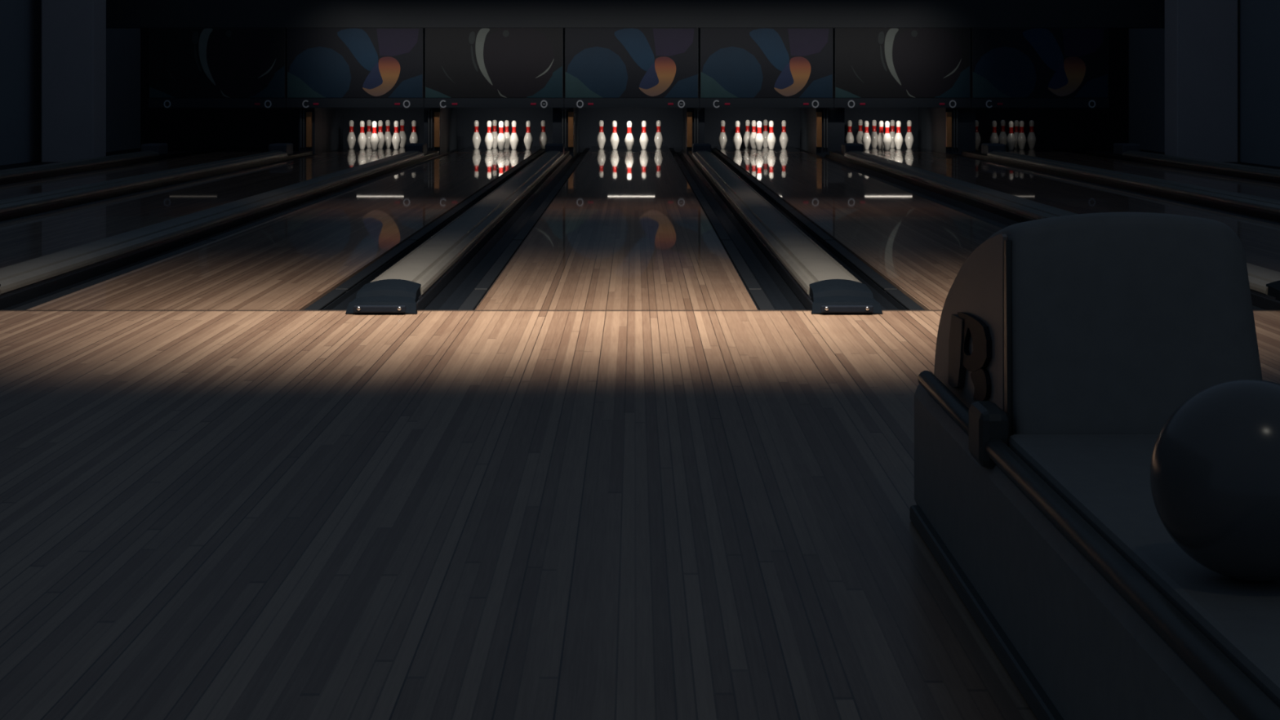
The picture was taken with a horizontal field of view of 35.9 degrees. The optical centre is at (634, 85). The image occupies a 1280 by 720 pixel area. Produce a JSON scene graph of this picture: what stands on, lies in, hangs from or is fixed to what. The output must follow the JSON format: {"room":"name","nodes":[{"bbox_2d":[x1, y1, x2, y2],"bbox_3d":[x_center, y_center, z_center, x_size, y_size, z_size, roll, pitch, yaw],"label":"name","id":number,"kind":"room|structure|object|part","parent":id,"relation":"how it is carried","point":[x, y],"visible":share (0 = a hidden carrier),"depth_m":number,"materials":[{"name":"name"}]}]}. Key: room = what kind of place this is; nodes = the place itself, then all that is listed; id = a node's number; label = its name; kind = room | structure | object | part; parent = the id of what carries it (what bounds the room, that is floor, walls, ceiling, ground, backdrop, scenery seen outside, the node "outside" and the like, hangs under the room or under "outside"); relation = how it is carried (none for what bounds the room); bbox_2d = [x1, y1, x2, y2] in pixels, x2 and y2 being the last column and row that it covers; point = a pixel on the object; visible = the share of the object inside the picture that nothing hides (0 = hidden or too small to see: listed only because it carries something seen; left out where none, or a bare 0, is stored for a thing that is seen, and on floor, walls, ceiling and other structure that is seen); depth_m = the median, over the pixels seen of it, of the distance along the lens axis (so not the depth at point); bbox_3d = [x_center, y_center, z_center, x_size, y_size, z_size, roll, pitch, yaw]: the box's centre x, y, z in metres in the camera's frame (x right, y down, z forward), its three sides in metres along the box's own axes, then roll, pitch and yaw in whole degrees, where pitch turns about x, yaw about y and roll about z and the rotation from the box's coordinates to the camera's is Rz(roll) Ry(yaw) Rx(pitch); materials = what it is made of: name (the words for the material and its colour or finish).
{"room":"games hall","nodes":[
{"label":"games hall","id":0,"kind":"room"},
{"bbox_2d":[0,0,140,165],"bbox_3d":[-7.000,-1.015,13.250,0.200,4.300,29.500,0,0,0],"label":"wall","id":1,"kind":"structure","parent":0,"point":[20,20],"depth_m":22.64,"materials":[{"name":"paint"}]},
{"bbox_2d":[0,147,226,169],"bbox_3d":[-6.303,0.910,17.483,1.195,0.090,20.234,0,0,0],"label":"trim","id":2,"kind":"structure","parent":1,"relation":"attached to","point":[197,150],"depth_m":25.80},
{"bbox_2d":[41,0,106,161],"bbox_3d":[-6.458,-1.105,22.775,0.592,4.120,0.550,0,0,0],"label":"wall pillar","id":3,"kind":"structure","parent":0,"point":[73,32],"depth_m":22.50,"materials":[{"name":"paint"}]},
{"bbox_2d":[140,28,1128,152],"bbox_3d":[0.000,-1.015,27.700,14.200,4.300,0.200,0,0,0],"label":"wall","id":4,"kind":"structure","parent":0,"point":[229,128],"depth_m":27.60,"materials":[{"name":"paint"}]},
{"bbox_2d":[0,311,1279,719],"bbox_3d":[0.000,0.895,2.914,13.800,0.120,8.828,0,0,0],"label":"floor","id":5,"kind":"structure","parent":0,"point":[205,515],"depth_m":3.77,"materials":[{"name":"brown wood"}]},
{"bbox_2d":[909,212,1279,719],"bbox_3d":[0.784,0.517,2.583,0.512,0.634,2.605,0,0,0],"label":"ball return","id":6,"kind":"object","parent":5,"relation":"on","point":[1066,345],"visible":0.99,"depth_m":3.07,"materials":[{"name":"plastic"}]},
{"bbox_3d":[0.553,0.556,3.450,0.032,0.031,0.620,0,0,0],"label":"rail","id":7,"kind":"part","parent":6,"relation":"part of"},
{"bbox_2d":[933,212,1262,437],"bbox_3d":[0.783,0.388,3.470,0.421,0.376,0.820,0,0,0],"label":"hood","id":8,"kind":"object","parent":6,"relation":"attached to","point":[1101,322],"depth_m":3.09,"materials":[{"name":"plastic"}]},
{"bbox_3d":[0.553,0.556,2.180,0.032,0.031,1.760,0,0,0],"label":"rail","id":9,"kind":"part","parent":6,"relation":"part of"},
{"bbox_2d":[1008,434,1279,707],"bbox_3d":[0.787,0.554,2.188,0.425,0.034,1.735,0,0,0],"label":"tray","id":10,"kind":"object","parent":6,"relation":"on","point":[1104,479],"depth_m":2.33,"materials":[{"name":"plastic"}]},
{"bbox_2d":[1150,378,1279,582],"bbox_3d":[0.672,0.428,2.150,0.216,0.216,0.216,0,0,0],"label":"ball","id":11,"kind":"object","parent":6,"relation":"on","point":[1215,465],"visible":1,"depth_m":2.08,"materials":[{"name":"plastic"}]},
{"bbox_2d":[1164,0,1237,161],"bbox_3d":[6.522,-1.105,22.775,0.691,4.120,0.550,0,0,0],"label":"wall pillar","id":12,"kind":"structure","parent":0,"point":[1201,36],"depth_m":22.50,"materials":[{"name":"paint"}]},
{"bbox_2d":[1128,0,1279,166],"bbox_3d":[7.000,-1.015,13.250,0.200,4.300,29.500,0,0,0],"label":"wall","id":13,"kind":"structure","parent":0,"point":[1258,20],"depth_m":22.27,"materials":[{"name":"paint"}]},
{"bbox_2d":[106,0,1164,28],"bbox_3d":[0.000,-1.945,24.720,13.800,2.440,0.300,0,0,0],"label":"trim","id":14,"kind":"structure","parent":13,"relation":"attached to","point":[120,14],"depth_m":24.57,"materials":[{"name":"black"}]},
{"bbox_2d":[0,310,1279,311],"bbox_3d":[0.000,0.895,7.349,13.800,0.119,0.042,0,0,0],"label":"trim","id":15,"kind":"structure","parent":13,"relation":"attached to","point":[0,310],"depth_m":7.35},
{"bbox_2d":[1053,147,1279,169],"bbox_3d":[6.372,0.910,17.483,1.055,0.090,20.234,0,0,0],"label":"trim","id":16,"kind":"structure","parent":13,"relation":"attached to","point":[1076,150],"depth_m":26.36,"materials":[{"name":"black"}]},
{"bbox_3d":[0.000,1.045,17.683,13.800,0.180,20.634,0,0,0],"label":"floor","id":17,"kind":"structure","parent":0,"visible":0},
{"bbox_2d":[0,142,194,185],"bbox_3d":[-5.580,0.812,15.847,0.262,0.285,17.307,0,0,0],"label":"divider","id":18,"kind":"object","parent":17,"relation":"on","point":[151,152],"visible":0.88,"depth_m":19.89,"materials":[{"name":"metal"}]},
{"bbox_2d":[0,146,298,199],"bbox_3d":[-4.845,0.890,17.336,1.226,0.110,19.928,0,0,0],"label":"lane","id":19,"kind":"object","parent":17,"relation":"on","point":[45,184],"visible":0.41,"depth_m":19.04,"materials":[{"name":"brown wood"}]},
{"bbox_3d":[-5.340,0.842,15.872,0.056,0.008,16.996,0,0,0],"label":"bumper rail","id":20,"kind":"part","parent":19,"relation":"part of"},
{"bbox_2d":[0,142,312,222],"bbox_3d":[-4.110,0.812,15.847,0.262,0.285,17.307,0,0,0],"label":"divider","id":21,"kind":"object","parent":17,"relation":"on","point":[15,207],"visible":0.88,"depth_m":15.82,"materials":[{"name":"metal"}]},
{"bbox_2d":[0,146,404,268],"bbox_3d":[-3.325,0.890,17.336,1.326,0.110,19.928,0,0,0],"label":"lane","id":22,"kind":"object","parent":17,"relation":"on","point":[24,238],"visible":0.41,"depth_m":13.83,"materials":[{"name":"brown wood"}]},
{"bbox_3d":[-3.890,0.842,15.872,0.056,0.008,16.996,0,0,0],"label":"bumper rail","id":23,"kind":"part","parent":22,"relation":"part of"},
{"bbox_2d":[346,120,355,148],"bbox_3d":[-3.759,0.644,26.240,0.121,0.381,0.121,0,0,9],"label":"pin","id":24,"kind":"object","parent":22,"relation":"on","point":[351,139],"visible":1,"depth_m":26.21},
{"bbox_2d":[357,120,366,149],"bbox_3d":[-3.576,0.644,25.940,0.121,0.381,0.121,0,0,-35],"label":"pin","id":25,"kind":"object","parent":22,"relation":"on","point":[362,140],"visible":1,"depth_m":25.91,"materials":[{"name":"plastic"}]},
{"bbox_2d":[365,120,372,148],"bbox_3d":[-3.565,0.644,26.540,0.121,0.381,0.121,0,0,44],"label":"pin","id":26,"kind":"object","parent":22,"relation":"on","point":[368,135],"visible":0.85,"depth_m":26.51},
{"bbox_2d":[369,120,378,150],"bbox_3d":[-3.375,0.644,25.640,0.121,0.381,0.121,0,0,37],"label":"pin","id":27,"kind":"object","parent":22,"relation":"on","point":[374,140],"visible":1,"depth_m":25.61,"materials":[{"name":"plastic"}]},
{"bbox_2d":[377,120,385,148],"bbox_3d":[-3.375,0.644,26.240,0.121,0.381,0.121,0,0,-23],"label":"pin","id":28,"kind":"object","parent":22,"relation":"on","point":[381,137],"visible":0.92,"depth_m":26.21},
{"bbox_2d":[384,120,391,148],"bbox_3d":[-3.315,0.644,26.540,0.121,0.381,0.121,0,0,42],"label":"pin","id":29,"kind":"object","parent":22,"relation":"on","point":[388,136],"visible":0.94,"depth_m":26.51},
{"bbox_2d":[391,120,400,149],"bbox_3d":[-3.128,0.644,25.940,0.121,0.381,0.121,0,0,44],"label":"pin","id":30,"kind":"object","parent":22,"relation":"on","point":[396,139],"visible":1,"depth_m":25.91,"materials":[{"name":"plastic"}]},
{"bbox_2d":[399,119,406,147],"bbox_3d":[-3.156,0.644,26.840,0.121,0.381,0.121,0,0,-5],"label":"pin","id":31,"kind":"object","parent":22,"relation":"on","point":[402,135],"visible":0.91,"depth_m":26.81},
{"bbox_2d":[409,120,418,142],"bbox_3d":[-2.928,0.644,26.240,0.121,0.381,0.121,0,0,7],"label":"pin","id":32,"kind":"object","parent":22,"relation":"on","point":[414,138],"visible":0.85,"depth_m":26.21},
{"bbox_2d":[0,142,439,310],"bbox_3d":[-2.540,0.812,15.847,0.262,0.285,17.307,0,0,0],"label":"divider","id":33,"kind":"object","parent":17,"relation":"on","point":[20,282],"visible":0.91,"depth_m":10.32,"materials":[{"name":"metal"}]},
{"bbox_2d":[1,146,545,310],"bbox_3d":[-1.734,0.890,17.336,1.369,0.110,19.928,0,0,0],"label":"lane","id":34,"kind":"object","parent":17,"relation":"on","point":[317,254],"visible":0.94,"depth_m":10.00,"materials":[{"name":"brown wood"}]},
{"bbox_3d":[-1.213,0.842,15.872,0.056,0.008,16.996,0,0,0],"label":"bumper rail","id":35,"kind":"part","parent":34,"relation":"part of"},
{"bbox_2d":[471,120,480,148],"bbox_3d":[-2.100,0.644,26.240,0.121,0.381,0.121,0,0,14],"label":"pin","id":36,"kind":"object","parent":34,"relation":"on","point":[476,139],"visible":1,"depth_m":26.21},
{"bbox_2d":[484,120,493,149],"bbox_3d":[-1.908,0.644,25.940,0.121,0.381,0.121,0,0,-5],"label":"pin","id":37,"kind":"object","parent":34,"relation":"on","point":[489,140],"visible":1,"depth_m":25.91,"materials":[{"name":"plastic"}]},
{"bbox_2d":[492,120,497,148],"bbox_3d":[-1.880,0.644,26.540,0.121,0.381,0.121,0,0,-5],"label":"pin","id":38,"kind":"object","parent":34,"relation":"on","point":[495,134],"visible":0.84,"depth_m":26.51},
{"bbox_2d":[496,120,506,150],"bbox_3d":[-1.732,0.644,25.640,0.121,0.381,0.121,0,0,31],"label":"pin","id":39,"kind":"object","parent":34,"relation":"on","point":[500,140],"visible":1,"depth_m":25.61,"materials":[{"name":"plastic"}]},
{"bbox_2d":[503,120,510,148],"bbox_3d":[-1.697,0.644,26.240,0.121,0.381,0.121,0,0,-37],"label":"pin","id":40,"kind":"object","parent":34,"relation":"on","point":[507,135],"visible":0.88,"depth_m":26.21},
{"bbox_2d":[509,120,518,149],"bbox_3d":[-1.583,0.644,25.940,0.121,0.381,0.121,0,0,16],"label":"pin","id":41,"kind":"object","parent":34,"relation":"on","point":[513,140],"visible":1,"depth_m":25.91,"materials":[{"name":"plastic"}]},
{"bbox_2d":[524,120,533,149],"bbox_3d":[-1.395,0.644,25.940,0.121,0.381,0.121,0,0,41],"label":"pin","id":42,"kind":"object","parent":34,"relation":"on","point":[528,140],"visible":1,"depth_m":25.91,"materials":[{"name":"plastic"}]},
{"bbox_2d":[538,120,547,148],"bbox_3d":[-1.212,0.644,26.240,0.121,0.381,0.121,0,0,-15],"label":"pin","id":43,"kind":"object","parent":34,"relation":"on","point":[543,139],"visible":0.98,"depth_m":26.21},
{"bbox_2d":[298,107,342,155],"bbox_3d":[-4.110,0.615,25.950,0.200,0.680,2.500,0,0,0],"label":"wall","id":44,"kind":"structure","parent":17,"relation":"on","point":[320,129],"depth_m":25.22,"materials":[{"name":"brown wood"}]},
{"bbox_2d":[149,27,285,97],"bbox_3d":[-5.192,-0.286,24.588,1.692,0.870,0.043,0,0,0],"label":"panel","id":45,"kind":"object","parent":44,"relation":"attached to","point":[184,62],"visible":1,"depth_m":24.57,"materials":[{"name":"plastic"}]},
{"bbox_2d":[148,97,285,107],"bbox_3d":[-5.192,0.212,24.582,1.707,0.122,0.036,0,0,0],"label":"fascia","id":46,"kind":"object","parent":45,"relation":"attached to","point":[153,102],"visible":1,"depth_m":24.57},
{"bbox_3d":[-4.074,0.545,24.737,0.064,0.440,0.074,0,0,0],"label":"wooden post","id":47,"kind":"part","parent":44,"relation":"part of","materials":[{"name":"brown wood"}]},
{"bbox_2d":[287,27,423,97],"bbox_3d":[-3.476,-0.286,24.588,1.692,0.870,0.044,0,0,0],"label":"panel","id":48,"kind":"object","parent":44,"relation":"attached to","point":[322,62],"visible":1,"depth_m":24.57,"materials":[{"name":"multicoloured plastic"}]},
{"bbox_2d":[286,97,423,107],"bbox_3d":[-3.476,0.212,24.582,1.707,0.122,0.036,0,0,0],"label":"fascia","id":49,"kind":"object","parent":48,"relation":"attached to","point":[291,102],"visible":1,"depth_m":24.57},
{"bbox_2d":[423,107,457,155],"bbox_3d":[-2.540,0.615,25.950,0.200,0.680,2.500,0,0,0],"label":"wall","id":50,"kind":"structure","parent":17,"relation":"on","point":[440,124],"depth_m":24.83,"materials":[{"name":"brown wood"}]},
{"bbox_3d":[-2.474,0.545,24.737,0.064,0.440,0.074,0,0,0],"label":"wooden post","id":51,"kind":"part","parent":50,"relation":"part of","materials":[{"name":"brown wood"}]},
{"bbox_2d":[425,27,563,97],"bbox_3d":[-1.748,-0.286,24.588,1.717,0.870,0.043,0,0,0],"label":"panel","id":52,"kind":"object","parent":50,"relation":"attached to","point":[460,62],"visible":1,"depth_m":24.57,"materials":[{"name":"plastic"}]},
{"bbox_2d":[424,97,564,107],"bbox_3d":[-1.748,0.212,24.582,1.732,0.122,0.036,0,0,0],"label":"fascia","id":53,"kind":"object","parent":52,"relation":"attached to","point":[428,102],"visible":1,"depth_m":24.57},
{"bbox_2d":[345,142,568,314],"bbox_3d":[-0.927,0.812,15.847,0.262,0.285,17.307,0,0,0],"label":"divider","id":54,"kind":"object","parent":17,"relation":"on","point":[408,286],"visible":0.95,"depth_m":9.21,"materials":[{"name":"metal"}]},
{"bbox_3d":[-0.930,0.814,7.207,0.190,0.026,0.018,0,0,0],"label":"plate","id":55,"kind":"part","parent":54,"relation":"part of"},
{"bbox_2d":[552,107,578,157],"bbox_3d":[-0.897,0.615,25.950,0.259,0.680,2.500,0,0,0],"label":"wall","id":56,"kind":"structure","parent":17,"relation":"on","point":[565,120],"depth_m":24.78,"materials":[{"name":"brown wood"}]},
{"bbox_3d":[-0.800,0.545,24.737,0.064,0.440,0.074,0,0,0],"label":"wooden post","id":57,"kind":"part","parent":56,"relation":"part of","materials":[{"name":"brown wood"}]},
{"bbox_2d":[564,27,698,97],"bbox_3d":[-0.037,-0.286,24.588,1.659,0.870,0.044,0,0,0],"label":"panel","id":58,"kind":"object","parent":56,"relation":"attached to","point":[600,62],"visible":1,"depth_m":24.57,"materials":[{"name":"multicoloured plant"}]},
{"bbox_2d":[564,97,698,107],"bbox_3d":[-0.037,0.212,24.582,1.674,0.122,0.036,0,0,0],"label":"fascia","id":59,"kind":"object","parent":58,"relation":"attached to","point":[568,102],"visible":1,"depth_m":24.57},
{"bbox_2d":[423,146,806,310],"bbox_3d":[-0.075,0.890,17.336,1.460,0.110,19.928,0,0,0],"label":"lane","id":60,"kind":"object","parent":17,"relation":"on","point":[620,228],"visible":0.95,"depth_m":10.08,"materials":[{"name":"brown wood"}]},
{"bbox_3d":[-0.635,0.842,15.872,0.056,0.008,16.996,0,0,0],"label":"bumper rail","id":61,"kind":"part","parent":60,"relation":"part of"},
{"bbox_2d":[596,120,605,148],"bbox_3d":[-0.443,0.644,26.240,0.121,0.381,0.121,0,0,-7],"label":"pin","id":62,"kind":"object","parent":60,"relation":"on","point":[601,139],"visible":1,"depth_m":26.21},
{"bbox_2d":[609,120,619,149],"bbox_3d":[-0.263,0.644,25.940,0.121,0.381,0.121,0,0,-5],"label":"pin","id":63,"kind":"object","parent":60,"relation":"on","point":[614,140],"visible":1,"depth_m":25.91,"materials":[{"name":"plastic"}]},
{"bbox_2d":[624,120,634,150],"bbox_3d":[-0.069,0.644,25.640,0.121,0.381,0.121,0,0,24],"label":"pin","id":64,"kind":"object","parent":60,"relation":"on","point":[628,140],"visible":1,"depth_m":25.61,"materials":[{"name":"plastic"}]},
{"bbox_2d":[639,120,648,149],"bbox_3d":[0.122,0.644,25.940,0.121,0.381,0.121,0,0,-17],"label":"pin","id":65,"kind":"object","parent":60,"relation":"on","point":[643,140],"visible":1,"depth_m":25.91,"materials":[{"name":"plastic"}]},
{"bbox_2d":[653,120,662,148],"bbox_3d":[0.319,0.644,26.240,0.121,0.381,0.121,0,0,-36],"label":"pin","id":66,"kind":"object","parent":60,"relation":"on","point":[658,140],"visible":1,"depth_m":26.21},
{"bbox_3d":[0.498,0.842,15.872,0.056,0.008,16.996,0,0,0],"label":"bumper rail","id":67,"kind":"part","parent":60,"relation":"part of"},
{"bbox_2d":[682,106,704,155],"bbox_3d":[0.766,0.615,25.950,0.222,0.680,2.500,0,0,0],"label":"wall","id":68,"kind":"structure","parent":17,"relation":"on","point":[693,118],"depth_m":24.78,"materials":[{"name":"brown wood"}]},
{"bbox_3d":[0.687,0.545,24.737,0.064,0.440,0.074,0,0,0],"label":"wooden post","id":69,"kind":"part","parent":68,"relation":"part of","materials":[{"name":"brown wood"}]},
{"bbox_2d":[688,142,883,314],"bbox_3d":[0.777,0.812,15.847,0.262,0.285,17.307,0,0,0],"label":"divider","id":70,"kind":"object","parent":17,"relation":"on","point":[820,282],"visible":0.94,"depth_m":9.18,"materials":[{"name":"metal"}]},
{"bbox_3d":[0.774,0.814,7.207,0.190,0.026,0.018,0,0,0],"label":"plate","id":71,"kind":"part","parent":70,"relation":"part of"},
{"bbox_2d":[800,106,844,157],"bbox_3d":[2.453,0.615,25.950,0.354,0.680,2.500,0,0,0],"label":"wall","id":72,"kind":"structure","parent":17,"relation":"on","point":[822,130],"depth_m":24.78,"materials":[{"name":"brown wood"}]},
{"bbox_2d":[700,27,832,97],"bbox_3d":[1.641,-0.286,24.588,1.651,0.870,0.044,0,0,0],"label":"panel","id":73,"kind":"object","parent":72,"relation":"attached to","point":[735,62],"visible":1,"depth_m":24.57,"materials":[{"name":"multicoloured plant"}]},
{"bbox_2d":[699,97,833,107],"bbox_3d":[1.641,0.212,24.582,1.666,0.122,0.036,0,0,0],"label":"fascia","id":74,"kind":"object","parent":73,"relation":"attached to","point":[704,102],"visible":1,"depth_m":24.57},
{"bbox_3d":[2.308,0.545,24.737,0.064,0.440,0.074,0,0,0],"label":"wooden post","id":75,"kind":"part","parent":72,"relation":"part of","materials":[{"name":"brown wood"}]},
{"bbox_2d":[918,107,975,155],"bbox_3d":[4.085,0.615,25.950,0.370,0.680,2.500,0,0,0],"label":"wall","id":76,"kind":"structure","parent":17,"relation":"on","point":[951,131],"depth_m":24.78,"materials":[{"name":"brown wood"}]},
{"bbox_2d":[834,27,970,97],"bbox_3d":[3.331,-0.286,24.588,1.684,0.870,0.043,0,0,0],"label":"panel","id":77,"kind":"object","parent":76,"relation":"attached to","point":[869,62],"visible":1,"depth_m":24.57,"materials":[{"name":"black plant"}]},
{"bbox_2d":[834,97,970,107],"bbox_3d":[3.331,0.212,24.582,1.699,0.122,0.036,0,0,0],"label":"fascia","id":78,"kind":"object","parent":77,"relation":"attached to","point":[838,102],"visible":1,"depth_m":24.57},
{"bbox_3d":[3.932,0.545,24.737,0.064,0.440,0.074,0,0,0],"label":"wooden post","id":79,"kind":"part","parent":76,"relation":"part of","materials":[{"name":"brown wood"}]},
{"bbox_2d":[971,27,1108,97],"bbox_3d":[5.042,-0.286,24.588,1.692,0.870,0.044,0,0,0],"label":"panel","id":80,"kind":"object","parent":76,"relation":"attached to","point":[1006,62],"visible":1,"depth_m":24.57,"materials":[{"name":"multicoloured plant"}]},
{"bbox_2d":[971,97,1109,107],"bbox_3d":[5.042,0.212,24.582,1.707,0.122,0.036,0,0,0],"label":"fascia","id":81,"kind":"object","parent":80,"relation":"attached to","point":[975,102],"visible":1,"depth_m":24.57,"materials":[{"name":"black"}]},
{"bbox_2d":[711,146,1265,310],"bbox_3d":[1.654,0.890,17.336,1.508,0.110,19.928,0,0,0],"label":"lane","id":82,"kind":"object","parent":17,"relation":"on","point":[908,243],"visible":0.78,"depth_m":12.40,"materials":[{"name":"brown wood"}]},
{"bbox_2d":[718,120,727,148],"bbox_3d":[1.170,0.644,26.240,0.121,0.381,0.121,0,0,18],"label":"pin","id":83,"kind":"object","parent":82,"relation":"on","point":[722,139],"visible":1,"depth_m":26.21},
{"bbox_2d":[733,120,742,149],"bbox_3d":[1.350,0.644,25.940,0.121,0.381,0.121,0,0,-24],"label":"pin","id":84,"kind":"object","parent":82,"relation":"on","point":[737,139],"visible":1,"depth_m":25.91,"materials":[{"name":"plastic"}]},
{"bbox_2d":[742,120,751,148],"bbox_3d":[1.517,0.644,26.540,0.121,0.381,0.121,0,0,-33],"label":"pin","id":85,"kind":"object","parent":82,"relation":"on","point":[747,135],"visible":0.94,"depth_m":26.51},
{"bbox_2d":[749,120,756,148],"bbox_3d":[1.582,0.644,26.240,0.121,0.381,0.121,0,0,-30],"label":"pin","id":86,"kind":"object","parent":82,"relation":"on","point":[753,135],"visible":0.89,"depth_m":26.21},
{"bbox_2d":[754,120,764,150],"bbox_3d":[1.616,0.644,25.640,0.121,0.381,0.121,0,0,-28],"label":"pin","id":87,"kind":"object","parent":82,"relation":"on","point":[759,140],"visible":1,"depth_m":25.61,"materials":[{"name":"plastic"}]},
{"bbox_2d":[762,119,768,147],"bbox_3d":[1.778,0.644,26.840,0.121,0.381,0.121,0,0,39],"label":"pin","id":88,"kind":"object","parent":82,"relation":"on","point":[765,133],"visible":0.85,"depth_m":26.81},
{"bbox_2d":[766,120,776,149],"bbox_3d":[1.794,0.644,25.940,0.121,0.381,0.121,0,0,6],"label":"pin","id":89,"kind":"object","parent":82,"relation":"on","point":[771,140],"visible":1,"depth_m":25.91,"materials":[{"name":"plastic"}]},
{"bbox_2d":[779,120,788,148],"bbox_3d":[1.982,0.644,26.240,0.121,0.381,0.121,0,0,29],"label":"pin","id":90,"kind":"object","parent":82,"relation":"on","point":[784,139],"visible":1,"depth_m":26.21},
{"bbox_3d":[1.060,0.842,15.872,0.056,0.008,16.996,0,0,0],"label":"bumper rail","id":91,"kind":"part","parent":82,"relation":"part of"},
{"bbox_3d":[2.194,0.842,15.872,0.056,0.008,16.996,0,0,0],"label":"bumper rail","id":92,"kind":"part","parent":82,"relation":"part of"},
{"bbox_2d":[829,142,1279,310],"bbox_3d":[2.530,0.812,15.847,0.262,0.285,17.307,0,0,0],"label":"divider","id":93,"kind":"object","parent":17,"relation":"on","point":[1264,283],"visible":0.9,"depth_m":13.83,"materials":[{"name":"metal"}]},
{"bbox_2d":[863,146,1279,271],"bbox_3d":[3.350,0.890,17.336,1.396,0.110,19.928,0,0,0],"label":"lane","id":94,"kind":"object","parent":17,"relation":"on","point":[1260,237],"visible":0.43,"depth_m":15.06,"materials":[{"name":"brown wood"}]},
{"bbox_2d":[844,120,853,142],"bbox_3d":[2.853,0.644,26.240,0.121,0.381,0.121,0,0,17],"label":"pin","id":95,"kind":"object","parent":94,"relation":"on","point":[849,138],"visible":0.84,"depth_m":26.21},
{"bbox_2d":[856,119,863,144],"bbox_3d":[3.065,0.644,26.840,0.121,0.381,0.121,0,0,-31],"label":"pin","id":96,"kind":"object","parent":94,"relation":"on","point":[860,135],"visible":0.79,"depth_m":26.81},
{"bbox_2d":[862,120,871,149],"bbox_3d":[3.042,0.644,25.940,0.121,0.381,0.121,0,0,39],"label":"pin","id":97,"kind":"object","parent":94,"relation":"on","point":[866,139],"visible":1,"depth_m":25.91,"materials":[{"name":"plastic"}]},
{"bbox_2d":[870,120,877,148],"bbox_3d":[3.217,0.644,26.540,0.121,0.381,0.121,0,0,-28],"label":"pin","id":98,"kind":"object","parent":94,"relation":"on","point":[873,135],"visible":0.91,"depth_m":26.51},
{"bbox_2d":[876,120,884,149],"bbox_3d":[3.236,0.644,25.940,0.121,0.381,0.121,0,0,-8],"label":"pin","id":99,"kind":"object","parent":94,"relation":"on","point":[879,139],"visible":0.97,"depth_m":25.91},
{"bbox_2d":[882,120,892,150],"bbox_3d":[3.276,0.644,25.640,0.121,0.381,0.121,0,0,-13],"label":"pin","id":100,"kind":"object","parent":94,"relation":"on","point":[886,140],"visible":1,"depth_m":25.61,"materials":[{"name":"plastic"}]},
{"bbox_2d":[889,120,895,148],"bbox_3d":[3.461,0.644,26.540,0.121,0.381,0.121,0,0,-42],"label":"pin","id":101,"kind":"object","parent":94,"relation":"on","point":[892,133],"visible":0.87,"depth_m":26.51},
{"bbox_2d":[893,120,902,149],"bbox_3d":[3.463,0.644,25.940,0.121,0.381,0.121,0,0,-17],"label":"pin","id":102,"kind":"object","parent":94,"relation":"on","point":[898,140],"visible":1,"depth_m":25.91,"materials":[{"name":"plastic"}]},
{"bbox_2d":[904,120,913,148],"bbox_3d":[3.645,0.644,26.240,0.121,0.381,0.121,0,0,-33],"label":"pin","id":103,"kind":"object","parent":94,"relation":"on","point":[908,139],"visible":1,"depth_m":26.21,"materials":[{"name":"plastic"}]},
{"bbox_3d":[3.905,0.842,15.872,0.056,0.008,16.996,0,0,0],"label":"bumper rail","id":104,"kind":"part","parent":94,"relation":"part of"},
{"bbox_2d":[961,142,1279,222],"bbox_3d":[4.170,0.812,15.847,0.262,0.285,17.307,0,0,0],"label":"divider","id":105,"kind":"object","parent":17,"relation":"on","point":[1266,208],"visible":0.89,"depth_m":15.80,"materials":[{"name":"metal"}]},
{"bbox_2d":[975,146,1279,199],"bbox_3d":[4.945,0.890,17.336,1.306,0.110,19.928,0,0,0],"label":"lane","id":106,"kind":"object","parent":17,"relation":"on","point":[1242,185],"visible":0.4,"depth_m":19.04,"materials":[{"name":"brown wood"}]},
{"bbox_2d":[975,120,981,148],"bbox_3d":[4.535,0.644,26.240,0.121,0.381,0.121,0,0,-22],"label":"pin","id":107,"kind":"object","parent":106,"relation":"on","point":[978,139],"visible":0.56,"depth_m":26.21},
{"bbox_2d":[989,120,999,142],"bbox_3d":[4.720,0.644,25.940,0.121,0.381,0.121,0,0,5],"label":"pin","id":108,"kind":"object","parent":106,"relation":"on","point":[994,137],"visible":0.85,"depth_m":25.91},
{"bbox_2d":[998,120,1007,144],"bbox_3d":[4.946,0.644,26.540,0.121,0.381,0.121,0,0,38],"label":"pin","id":109,"kind":"object","parent":106,"relation":"on","point":[1002,137],"visible":0.84,"depth_m":26.51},
{"bbox_2d":[1006,120,1015,150],"bbox_3d":[4.882,0.644,25.640,0.121,0.381,0.121,0,0,-26],"label":"pin","id":110,"kind":"object","parent":106,"relation":"on","point":[1011,140],"visible":1,"depth_m":25.61,"materials":[{"name":"plastic"}]},
{"bbox_2d":[1013,120,1018,148],"bbox_3d":[5.071,0.644,26.240,0.121,0.381,0.121,0,0,32],"label":"pin","id":111,"kind":"object","parent":106,"relation":"on","point":[1016,122],"visible":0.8,"depth_m":26.21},
{"bbox_2d":[1017,120,1026,149],"bbox_3d":[5.079,0.644,25.940,0.121,0.381,0.121,0,0,35],"label":"pin","id":112,"kind":"object","parent":106,"relation":"on","point":[1021,139],"visible":1,"depth_m":25.91,"materials":[{"name":"plastic"}]},
{"bbox_2d":[1026,120,1035,148],"bbox_3d":[5.270,0.644,26.240,0.121,0.381,0.121,0,0,-15],"label":"pin","id":113,"kind":"object","parent":106,"relation":"on","point":[1031,139],"visible":1,"depth_m":26.21,"materials":[{"name":"plastic"}]},
{"bbox_3d":[5.500,0.842,15.872,0.056,0.008,16.996,0,0,0],"label":"bumper rail","id":114,"kind":"part","parent":106,"relation":"part of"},
{"bbox_2d":[1086,142,1279,183],"bbox_3d":[5.720,0.812,15.847,0.262,0.285,17.307,0,0,0],"label":"divider","id":115,"kind":"object","parent":17,"relation":"on","point":[1131,152],"visible":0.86,"depth_m":20.01,"materials":[{"name":"metal"}]}
]}

